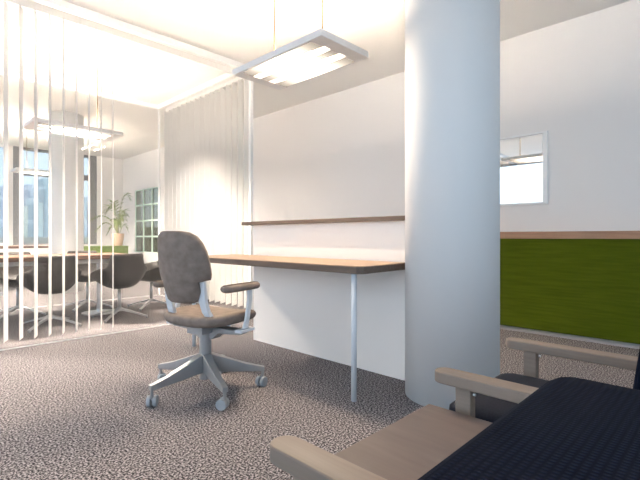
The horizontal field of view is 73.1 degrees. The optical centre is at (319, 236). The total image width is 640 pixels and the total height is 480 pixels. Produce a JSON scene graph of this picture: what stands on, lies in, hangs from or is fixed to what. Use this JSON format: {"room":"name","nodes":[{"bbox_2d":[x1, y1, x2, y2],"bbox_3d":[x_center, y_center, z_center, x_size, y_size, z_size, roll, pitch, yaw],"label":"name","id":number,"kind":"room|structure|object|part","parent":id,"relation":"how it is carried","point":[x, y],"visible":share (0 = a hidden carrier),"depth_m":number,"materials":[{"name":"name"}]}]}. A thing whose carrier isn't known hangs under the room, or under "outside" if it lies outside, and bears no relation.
{"room":"open-plan office","nodes":[
{"label":"open-plan office","id":0,"kind":"room"},
{"bbox_2d":[0,145,122,253],"bbox_3d":[-7.648,-0.565,8.881,0.150,2.930,7.270,0,0,44],"label":"wall","id":1,"kind":"structure","parent":0,"point":[106,162],"depth_m":10.98,"materials":[{"name":"white paint"}]},
{"bbox_2d":[0,245,47,248],"bbox_3d":[-5.570,0.529,7.684,0.700,0.742,1.650,0,0,44],"label":"shelf board","id":2,"kind":"object","parent":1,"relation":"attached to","point":[12,246],"visible":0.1,"depth_m":7.64,"materials":[{"name":"brown wood"}]},
{"bbox_2d":[13,146,96,244],"bbox_3d":[-6.264,-0.925,10.283,0.080,2.210,1.750,0,0,44],"label":"window","id":3,"kind":"structure","parent":1,"relation":"in","point":[93,159],"depth_m":10.07,"materials":[{"name":"grey"}]},
{"bbox_2d":[111,233,123,245],"bbox_3d":[-4.621,0.060,9.878,0.270,0.280,0.270,0,0,44],"label":"pot","id":4,"kind":"object","parent":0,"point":[118,238],"depth_m":9.78,"materials":[{"name":"beige ceramic"}]},
{"bbox_2d":[0,0,630,159],"bbox_3d":[-1.840,-2.090,3.128,16.600,0.120,7.520,0,0,44],"label":"ceiling","id":5,"kind":"structure","parent":0,"point":[242,31],"depth_m":4.65,"materials":[{"name":"white paint"}]},
{"bbox_2d":[10,129,47,175],"bbox_3d":[-5.161,-1.603,8.032,0.450,0.854,0.900,0,0,44],"label":"pendant lamp","id":6,"kind":"object","parent":5,"relation":"hanging from","point":[26,170],"visible":0.47,"depth_m":7.85,"materials":[{"name":"silver metal"}]},
{"bbox_3d":[-5.161,-1.201,8.032,0.450,0.042,0.900,0,0,44],"label":"lamp frame","id":7,"kind":"part","parent":6,"relation":"part of","materials":[{"name":"silver metal"}]},
{"bbox_2d":[23,63,122,141],"bbox_3d":[-2.769,-1.603,4.869,0.450,0.854,0.900,0,0,44],"label":"pendant lamp","id":8,"kind":"object","parent":5,"relation":"hanging from","point":[70,129],"visible":0.76,"depth_m":4.82,"materials":[{"name":"silver metal"}]},
{"bbox_2d":[38,129,100,139],"bbox_3d":[-2.884,-1.178,4.981,0.090,0.004,0.690,0,0,44],"label":"diffuser","id":9,"kind":"object","parent":8,"relation":"attached to","point":[42,130],"depth_m":4.96,"materials":[{"name":"white plastic"}]},
{"bbox_2d":[38,126,106,137],"bbox_3d":[-2.769,-1.178,4.869,0.064,0.004,0.690,0,0,44],"label":"diffuser","id":10,"kind":"object","parent":8,"relation":"attached to","point":[45,127],"depth_m":4.86,"materials":[{"name":"white plastic"}]},
{"bbox_3d":[-2.769,-1.201,4.869,0.450,0.042,0.900,0,0,44],"label":"lamp frame","id":11,"kind":"part","parent":8,"relation":"part of","materials":[{"name":"silver metal"}]},
{"bbox_2d":[42,123,111,135],"bbox_3d":[-2.655,-1.178,4.758,0.090,0.004,0.690,0,0,44],"label":"diffuser","id":12,"kind":"object","parent":8,"relation":"attached to","point":[58,125],"depth_m":4.73,"materials":[{"name":"white plastic"}]},
{"bbox_2d":[0,0,230,342],"bbox_3d":[-1.971,-0.587,4.162,0.117,2.884,2.620,0,0,44],"label":"vertical blind","id":13,"kind":"object","parent":5,"relation":"hanging from","point":[30,5],"visible":0.98,"depth_m":3.78,"materials":[{"name":"white paint"}]},
{"bbox_2d":[164,77,248,307],"bbox_3d":[-1.627,-0.587,5.962,2.126,2.884,0.128,0,0,44],"label":"vertical blind","id":14,"kind":"object","parent":5,"relation":"hanging from","point":[197,134],"visible":0.73,"depth_m":5.74,"materials":[{"name":"white paint"}]},
{"bbox_2d":[233,0,367,89],"bbox_3d":[-0.159,-1.603,3.000,0.900,0.854,0.450,0,0,44],"label":"pendant lamp","id":15,"kind":"object","parent":5,"relation":"hanging from","point":[319,52],"visible":1,"depth_m":2.91,"materials":[{"name":"silver metal"}]},
{"bbox_2d":[243,42,320,75],"bbox_3d":[-0.270,-1.178,2.885,0.690,0.004,0.090,0,0,44],"label":"diffuser","id":16,"kind":"object","parent":15,"relation":"attached to","point":[298,49],"depth_m":2.84,"materials":[{"name":"white plastic"}]},
{"bbox_2d":[263,51,336,80],"bbox_3d":[-0.159,-1.178,3.000,0.690,0.004,0.064,0,0,44],"label":"diffuser","id":17,"kind":"object","parent":15,"relation":"attached to","point":[318,56],"depth_m":2.96,"materials":[{"name":"white plastic"}]},
{"bbox_3d":[-0.159,-1.201,3.000,0.900,0.042,0.450,0,0,44],"label":"lamp frame","id":18,"kind":"part","parent":15,"relation":"part of","materials":[{"name":"silver metal"}]},
{"bbox_2d":[278,58,353,86],"bbox_3d":[-0.047,-1.178,3.115,0.690,0.004,0.090,0,0,44],"label":"diffuser","id":19,"kind":"object","parent":15,"relation":"attached to","point":[333,64],"depth_m":3.08,"materials":[{"name":"white plastic"}]},
{"bbox_2d":[0,281,638,479],"bbox_3d":[-1.840,0.960,3.128,16.600,0.120,7.520,0,0,44],"label":"floor","id":20,"kind":"structure","parent":0,"point":[76,409],"depth_m":2.42,"materials":[{"name":"carpet"}]},
{"bbox_2d":[0,252,45,318],"bbox_3d":[-3.476,0.540,4.970,0.514,0.720,0.534,0,0,42],"label":"chair","id":21,"kind":"object","parent":20,"relation":"on","point":[13,272],"visible":0.41,"depth_m":5.01,"materials":[{"name":"silver metal"}]},
{"bbox_3d":[-3.469,0.843,4.796,0.217,0.090,0.230,0,0,42],"label":"leg","id":22,"kind":"part","parent":21,"relation":"part of","materials":[{"name":"silver metal"}]},
{"bbox_3d":[-3.299,0.843,4.968,0.288,0.090,0.036,0,0,-1],"label":"leg","id":23,"kind":"part","parent":21,"relation":"part of","materials":[{"name":"silver metal"}]},
{"bbox_2d":[16,255,81,332],"bbox_3d":[-2.722,0.540,4.363,0.514,0.720,0.534,0,0,44],"label":"chair","id":24,"kind":"object","parent":20,"relation":"on","point":[70,260],"visible":0.74,"depth_m":4.20,"materials":[{"name":"leather"}]},
{"bbox_3d":[-2.899,0.843,4.371,0.288,0.090,0.036,0,0,1],"label":"leg","id":25,"kind":"part","parent":24,"relation":"part of","materials":[{"name":"silver metal"}]},
{"bbox_3d":[-2.731,0.843,4.196,0.036,0.090,0.288,0,0,1],"label":"leg","id":26,"kind":"part","parent":24,"relation":"part of","materials":[{"name":"silver metal"}]},
{"bbox_3d":[-2.555,0.843,4.364,0.288,0.090,0.036,0,0,1],"label":"leg","id":27,"kind":"part","parent":24,"relation":"part of","materials":[{"name":"silver metal"}]},
{"bbox_2d":[0,253,125,315],"bbox_3d":[-3.621,0.550,4.093,0.720,0.700,3.420,0,0,44],"label":"meeting table","id":28,"kind":"object","parent":20,"relation":"on","point":[13,260],"visible":0.56,"depth_m":4.80,"materials":[{"name":"brown wood"}]},
{"bbox_2d":[52,111,83,292],"bbox_3d":[-4.223,-0.565,7.204,0.500,2.930,0.500,0,0,44],"label":"column","id":29,"kind":"structure","parent":20,"relation":"on","point":[70,117],"depth_m":7.00,"materials":[{"name":"white paint"}]},
{"bbox_2d":[0,69,157,307],"bbox_3d":[-4.441,-0.565,4.684,0.070,2.930,5.524,0,0,44],"label":"glass wall","id":30,"kind":"structure","parent":20,"relation":"on","point":[13,75],"depth_m":5.90,"materials":[{"name":"white paint"}]},
{"bbox_3d":[-4.441,-2.000,4.684,0.070,0.060,5.524,0,0,44],"label":"rail","id":31,"kind":"part","parent":30,"relation":"part of","materials":[{"name":"white paint"}]},
{"bbox_3d":[-4.441,0.896,4.684,0.012,0.007,5.524,0,0,44],"label":"rail","id":32,"kind":"part","parent":30,"relation":"part of","materials":[{"name":"silver metal"}]},
{"bbox_2d":[65,251,111,311],"bbox_3d":[-2.960,0.540,5.501,0.514,0.720,0.534,0,0,44],"label":"chair","id":33,"kind":"object","parent":20,"relation":"on","point":[83,277],"visible":0.41,"depth_m":5.52,"materials":[{"name":"silver metal"}]},
{"bbox_3d":[-2.959,0.843,5.324,0.036,0.090,0.288,0,0,1],"label":"leg","id":34,"kind":"part","parent":33,"relation":"part of","materials":[{"name":"silver metal"}]},
{"bbox_3d":[-2.786,0.843,5.492,0.230,0.090,0.217,0,0,44],"label":"leg","id":35,"kind":"part","parent":33,"relation":"part of","materials":[{"name":"silver metal"}]},
{"bbox_2d":[84,246,128,253],"bbox_3d":[-4.873,0.550,9.634,0.420,0.700,1.030,0,0,44],"label":"base cabinet","id":36,"kind":"object","parent":20,"relation":"on","point":[105,249],"visible":0.3,"depth_m":9.55,"materials":[{"name":"green"}]},
{"bbox_2d":[90,192,132,245],"bbox_3d":[-4.760,-0.412,9.809,0.965,1.224,0.630,0,0,-28],"label":"potted palm","id":37,"kind":"object","parent":36,"relation":"on","point":[118,238],"visible":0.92,"depth_m":9.82,"materials":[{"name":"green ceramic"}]},
{"bbox_2d":[90,253,147,322],"bbox_3d":[-2.233,0.540,4.822,0.514,0.720,0.534,0,0,44],"label":"chair","id":38,"kind":"object","parent":20,"relation":"on","point":[128,269],"visible":0.97,"depth_m":4.66,"materials":[{"name":"silver metal"}]},
{"bbox_3d":[-2.411,0.843,4.831,0.288,0.090,0.036,0,0,1],"label":"leg","id":39,"kind":"part","parent":38,"relation":"part of","materials":[{"name":"silver metal"}]},
{"bbox_3d":[-2.242,0.843,4.655,0.036,0.090,0.288,0,0,1],"label":"leg","id":40,"kind":"part","parent":38,"relation":"part of","materials":[{"name":"silver metal"}]},
{"bbox_3d":[-2.069,0.843,4.823,0.230,0.090,0.217,0,0,44],"label":"leg","id":41,"kind":"part","parent":38,"relation":"part of","materials":[{"name":"silver metal"}]},
{"bbox_2d":[0,0,243,350],"bbox_3d":[-2.828,-0.565,3.116,0.070,2.930,5.524,0,0,44],"label":"glass wall","id":42,"kind":"structure","parent":20,"relation":"on","point":[61,5],"depth_m":4.12,"materials":[{"name":"white paint"}]},
{"bbox_3d":[-2.828,0.896,3.116,0.012,0.007,5.524,0,0,44],"label":"rail","id":43,"kind":"part","parent":42,"relation":"part of","materials":[{"name":"silver metal"}]},
{"bbox_3d":[-2.828,-2.000,3.116,0.070,0.060,5.524,0,0,44],"label":"rail","id":44,"kind":"part","parent":42,"relation":"part of","materials":[{"name":"white paint"}]},
{"bbox_2d":[127,261,165,310],"bbox_3d":[-2.159,0.540,5.554,0.514,0.720,0.534,0,0,-44],"label":"chair","id":45,"kind":"object","parent":20,"relation":"on","point":[152,274],"visible":0.43,"depth_m":5.45,"materials":[{"name":"silver metal"}]},
{"bbox_3d":[-2.336,0.843,5.559,0.288,0.090,0.036,0,0,3],"label":"leg","id":46,"kind":"part","parent":45,"relation":"part of","materials":[{"name":"silver metal"}]},
{"bbox_3d":[-2.173,0.843,5.378,0.036,0.090,0.288,0,0,3],"label":"leg","id":47,"kind":"part","parent":45,"relation":"part of","materials":[{"name":"silver metal"}]},
{"bbox_2d":[156,70,252,309],"bbox_3d":[-1.667,-0.565,5.924,2.320,2.930,0.120,0,0,44],"label":"glass wall","id":48,"kind":"structure","parent":20,"relation":"on","point":[225,77],"depth_m":5.34,"materials":[{"name":"white paint"}]},
{"bbox_3d":[-2.491,-0.541,6.691,0.024,2.858,0.024,0,0,44],"label":"corner post","id":49,"kind":"part","parent":48,"relation":"part of","materials":[{"name":"white paint"}]},
{"bbox_3d":[-1.684,-2.000,5.906,2.320,0.060,0.070,0,0,44],"label":"rail","id":50,"kind":"part","parent":48,"relation":"part of","materials":[{"name":"white paint"}]},
{"bbox_3d":[-0.825,-0.541,5.162,0.040,2.858,0.040,0,0,44],"label":"corner post","id":51,"kind":"part","parent":48,"relation":"part of","materials":[{"name":"white paint"}]},
{"bbox_2d":[146,231,267,410],"bbox_3d":[-0.700,0.434,2.542,0.679,0.932,0.689,0,0,29],"label":"chair","id":52,"kind":"object","parent":20,"relation":"on","point":[183,258],"visible":1,"depth_m":2.36,"materials":[{"name":"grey fabric"}]},
{"bbox_3d":[-0.902,0.280,2.675,0.076,0.040,0.300,0,0,29],"label":"armrest","id":53,"kind":"part","parent":52,"relation":"part of","materials":[{"name":"brown fabric"}]},
{"bbox_3d":[-0.796,0.747,2.397,0.052,0.129,0.312,0,0,40],"label":"leg","id":54,"kind":"part","parent":52,"relation":"part of","materials":[{"name":"silver metal"}]},
{"bbox_3d":[-0.849,0.747,2.613,0.312,0.129,0.052,0,0,22],"label":"leg","id":55,"kind":"part","parent":52,"relation":"part of","materials":[{"name":"silver metal"}]},
{"bbox_3d":[-0.779,0.164,2.354,0.374,0.392,0.144,0,0,29],"label":"backrest","id":56,"kind":"part","parent":52,"relation":"part of","materials":[{"name":"brown fabric"}]},
{"bbox_3d":[-0.652,0.474,2.581,0.490,0.091,0.450,0,0,29],"label":"seat","id":57,"kind":"part","parent":52,"relation":"part of","materials":[{"name":"brown fabric"}]},
{"bbox_3d":[-0.575,0.747,2.386,0.290,0.129,0.185,0,0,29],"label":"leg","id":58,"kind":"part","parent":52,"relation":"part of","materials":[{"name":"silver metal"}]},
{"bbox_3d":[-0.496,0.747,2.585,0.254,0.129,0.240,0,0,29],"label":"leg","id":59,"kind":"part","parent":52,"relation":"part of","materials":[{"name":"silver metal"}]},
{"bbox_3d":[-0.441,0.280,2.417,0.076,0.040,0.300,0,0,29],"label":"armrest","id":60,"kind":"part","parent":52,"relation":"part of","materials":[{"name":"brown fabric"}]},
{"bbox_3d":[-0.411,0.406,2.453,0.031,0.219,0.081,0,0,29],"label":"armrest post","id":61,"kind":"part","parent":52,"relation":"part of","materials":[{"name":"white"}]},
{"bbox_2d":[192,254,404,401],"bbox_3d":[-0.272,0.529,3.127,1.850,0.742,0.505,0,0,44],"label":"desk","id":62,"kind":"object","parent":20,"relation":"on","point":[353,267],"visible":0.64,"depth_m":2.58,"materials":[{"name":"brown wood"}]},
{"bbox_3d":[-1.040,0.550,3.564,0.031,0.700,0.031,0,0,44],"label":"leg","id":63,"kind":"part","parent":62,"relation":"part of","materials":[{"name":"white"}]},
{"bbox_3d":[0.186,0.550,2.372,0.031,0.700,0.031,0,0,44],"label":"leg","id":64,"kind":"part","parent":62,"relation":"part of","materials":[{"name":"white"}]},
{"bbox_2d":[293,404,491,479],"bbox_3d":[0.335,0.685,0.832,0.580,0.430,0.520,0,0,44],"label":"side table","id":65,"kind":"object","parent":20,"relation":"on","point":[414,444],"visible":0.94,"depth_m":0.99,"materials":[{"name":"brown wood"}]},
{"bbox_2d":[405,0,499,409],"bbox_3d":[0.748,-0.565,2.466,0.516,2.930,0.516,0,0,44],"label":"column","id":66,"kind":"structure","parent":20,"relation":"on","point":[452,47],"depth_m":2.25,"materials":[{"name":"white paint"}]},
{"bbox_2d":[270,377,639,479],"bbox_3d":[-0.041,0.521,0.413,0.635,0.757,0.587,0,0,44],"label":"lounge armchair","id":67,"kind":"object","parent":20,"relation":"on","point":[569,428],"visible":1,"depth_m":0.32,"materials":[{"name":"brown wood"}]},
{"bbox_3d":[0.143,0.396,0.601,0.633,0.032,0.062,0,0,44],"label":"armrest","id":68,"kind":"part","parent":67,"relation":"part of","materials":[{"name":"brown wood"}]},
{"bbox_3d":[0.118,0.309,0.259,0.184,0.332,0.487,0,0,44],"label":"backrest","id":69,"kind":"part","parent":67,"relation":"part of","materials":[{"name":"blue fabric"}]},
{"bbox_2d":[435,337,639,422],"bbox_3d":[0.747,0.521,1.223,0.635,0.757,0.587,0,0,44],"label":"lounge armchair","id":70,"kind":"object","parent":20,"relation":"on","point":[486,398],"visible":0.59,"depth_m":1.25,"materials":[{"name":"brown wood"}]},
{"bbox_3d":[0.401,0.656,1.193,0.044,0.488,0.032,0,0,44],"label":"leg","id":71,"kind":"part","parent":70,"relation":"part of","materials":[{"name":"brown wood"}]},
{"bbox_3d":[0.564,0.396,1.034,0.633,0.032,0.062,0,0,44],"label":"armrest","id":72,"kind":"part","parent":70,"relation":"part of","materials":[{"name":"brown wood"}]},
{"bbox_2d":[449,373,548,422],"bbox_3d":[0.688,0.556,1.281,0.470,0.137,0.461,0,0,44],"label":"seat cushion","id":73,"kind":"object","parent":70,"relation":"on","point":[487,408],"depth_m":1.28,"materials":[{"name":"black fabric"}]},
{"bbox_3d":[0.767,0.656,1.569,0.044,0.488,0.032,0,0,44],"label":"leg","id":74,"kind":"part","parent":70,"relation":"part of","materials":[{"name":"brown wood"}]},
{"bbox_3d":[0.930,0.396,1.411,0.633,0.032,0.062,0,0,44],"label":"armrest","id":75,"kind":"part","parent":70,"relation":"part of","materials":[{"name":"brown wood"}]},
{"bbox_3d":[0.905,0.309,1.069,0.184,0.332,0.487,0,0,44],"label":"backrest","id":76,"kind":"part","parent":70,"relation":"part of","materials":[{"name":"blue fabric"}]},
{"bbox_2d":[500,231,639,348],"bbox_3d":[2.439,0.425,3.727,6.120,0.950,0.288,0,0,44],"label":"base cabinet","id":77,"kind":"object","parent":20,"relation":"on","point":[575,285],"visible":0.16,"depth_m":3.77,"materials":[{"name":"green wood"}]},
{"bbox_2d":[254,221,404,380],"bbox_3d":[0.043,0.399,3.257,1.640,1.003,0.110,0,0,44],"label":"wall","id":78,"kind":"structure","parent":0,"point":[308,312],"depth_m":3.11,"materials":[{"name":"white paint"}]},
{"bbox_2d":[242,215,404,225],"bbox_3d":[0.004,-0.117,3.281,1.770,0.029,0.190,0,0,44],"label":"shelf board","id":79,"kind":"object","parent":78,"relation":"on","point":[381,218],"visible":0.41,"depth_m":3.07,"materials":[{"name":"brown wood"}]},
{"bbox_2d":[123,0,639,283],"bbox_3d":[0.694,-0.565,5.734,16.200,2.930,0.150,0,0,44],"label":"wall","id":80,"kind":"structure","parent":0,"point":[341,154],"depth_m":4.38,"materials":[{"name":"white paint"}]},
{"bbox_2d":[135,186,160,252],"bbox_3d":[-4.112,-0.395,10.352,1.410,1.530,0.050,0,0,44],"label":"window","id":81,"kind":"structure","parent":80,"relation":"in","point":[146,200],"depth_m":10.38,"materials":[{"name":"white"}]},
{"bbox_2d":[500,131,547,205],"bbox_3d":[1.821,-0.670,4.508,1.025,0.700,0.033,0,0,44],"label":"window","id":82,"kind":"structure","parent":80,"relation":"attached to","point":[524,157],"depth_m":4.31,"materials":[{"name":"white glass"}]},
{"label":"outside","id":83,"kind":"structure","parent":0,"visible":0},
{"bbox_2d":[0,237,87,242],"bbox_3d":[-8.873,0.510,9.953,0.200,1.020,7.900,0,0,44],"label":"parapet","id":84,"kind":"object","parent":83,"point":[25,239],"depth_m":11.30,"materials":[{"name":"white concrete"}]},
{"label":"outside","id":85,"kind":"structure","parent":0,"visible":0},
{"bbox_2d":[0,227,2,236],"bbox_3d":[-40.251,-0.438,53.278,8.000,2.916,0.761,0,0,44],"label":"tower","id":86,"kind":"structure","parent":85,"point":[1,228],"depth_m":50.58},
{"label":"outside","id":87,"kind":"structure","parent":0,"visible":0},
{"bbox_2d":[0,186,2,226],"bbox_3d":[-44.354,-3.015,60.534,8.000,8.070,0.772,0,0,44],"label":"tower","id":88,"kind":"structure","parent":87,"point":[1,187],"depth_m":59.58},
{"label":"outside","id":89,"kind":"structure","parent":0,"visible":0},
{"bbox_2d":[23,199,27,236],"bbox_3d":[-36.267,-1.674,51.638,8.000,5.389,0.666,0,0,44],"label":"tower","id":90,"kind":"structure","parent":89,"point":[25,208],"depth_m":48.90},
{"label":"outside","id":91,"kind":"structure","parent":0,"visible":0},
{"bbox_2d":[23,184,33,204],"bbox_3d":[-45.362,-3.440,66.670,8.000,8.920,0.881,0,0,44],"label":"tower","id":92,"kind":"structure","parent":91,"point":[27,189],"depth_m":64.96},
{"bbox_2d":[23,184,31,191],"bbox_3d":[-45.362,-7.364,66.669,4.800,1.071,0.617,0,0,44],"label":"plant","id":93,"kind":"object","parent":92,"relation":"on","point":[28,187],"depth_m":65.14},
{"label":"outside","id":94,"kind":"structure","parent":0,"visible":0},
{"bbox_2d":[24,197,42,236],"bbox_3d":[-38.562,-2.122,57.884,8.000,6.285,0.659,0,0,44],"label":"tower","id":95,"kind":"structure","parent":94,"point":[29,201],"depth_m":56.47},
{"bbox_2d":[26,197,38,204],"bbox_3d":[-38.562,-4.804,57.884,4.800,0.922,0.461,0,0,44],"label":"plant","id":96,"kind":"object","parent":95,"relation":"on","point":[29,201],"depth_m":57.59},
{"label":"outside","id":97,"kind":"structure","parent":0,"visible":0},
{"bbox_2d":[32,178,47,236],"bbox_3d":[-46.710,-4.286,72.455,8.000,10.612,1.123,0,0,44],"label":"tower","id":98,"kind":"structure","parent":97,"point":[42,183],"depth_m":69.52,"materials":[{"name":"glass"}]},
{"bbox_2d":[38,178,47,185],"bbox_3d":[-46.710,-9.009,72.455,4.800,1.167,0.786,0,0,44],"label":"plant","id":99,"kind":"object","parent":98,"relation":"on","point":[42,181],"depth_m":70.89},
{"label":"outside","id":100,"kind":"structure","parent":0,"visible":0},
{"bbox_2d":[84,197,86,236],"bbox_3d":[-35.927,-2.808,63.462,8.000,7.657,0.645,0,0,44],"label":"tower","id":101,"kind":"structure","parent":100,"point":[85,198],"depth_m":60.76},
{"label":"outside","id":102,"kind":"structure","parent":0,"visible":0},
{"bbox_2d":[87,201,87,236],"bbox_3d":[-38.363,-2.296,69.563,8.000,6.632,0.788,0,0,44],"label":"tower","id":103,"kind":"structure","parent":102,"point":[87,201],"depth_m":66.52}
]}

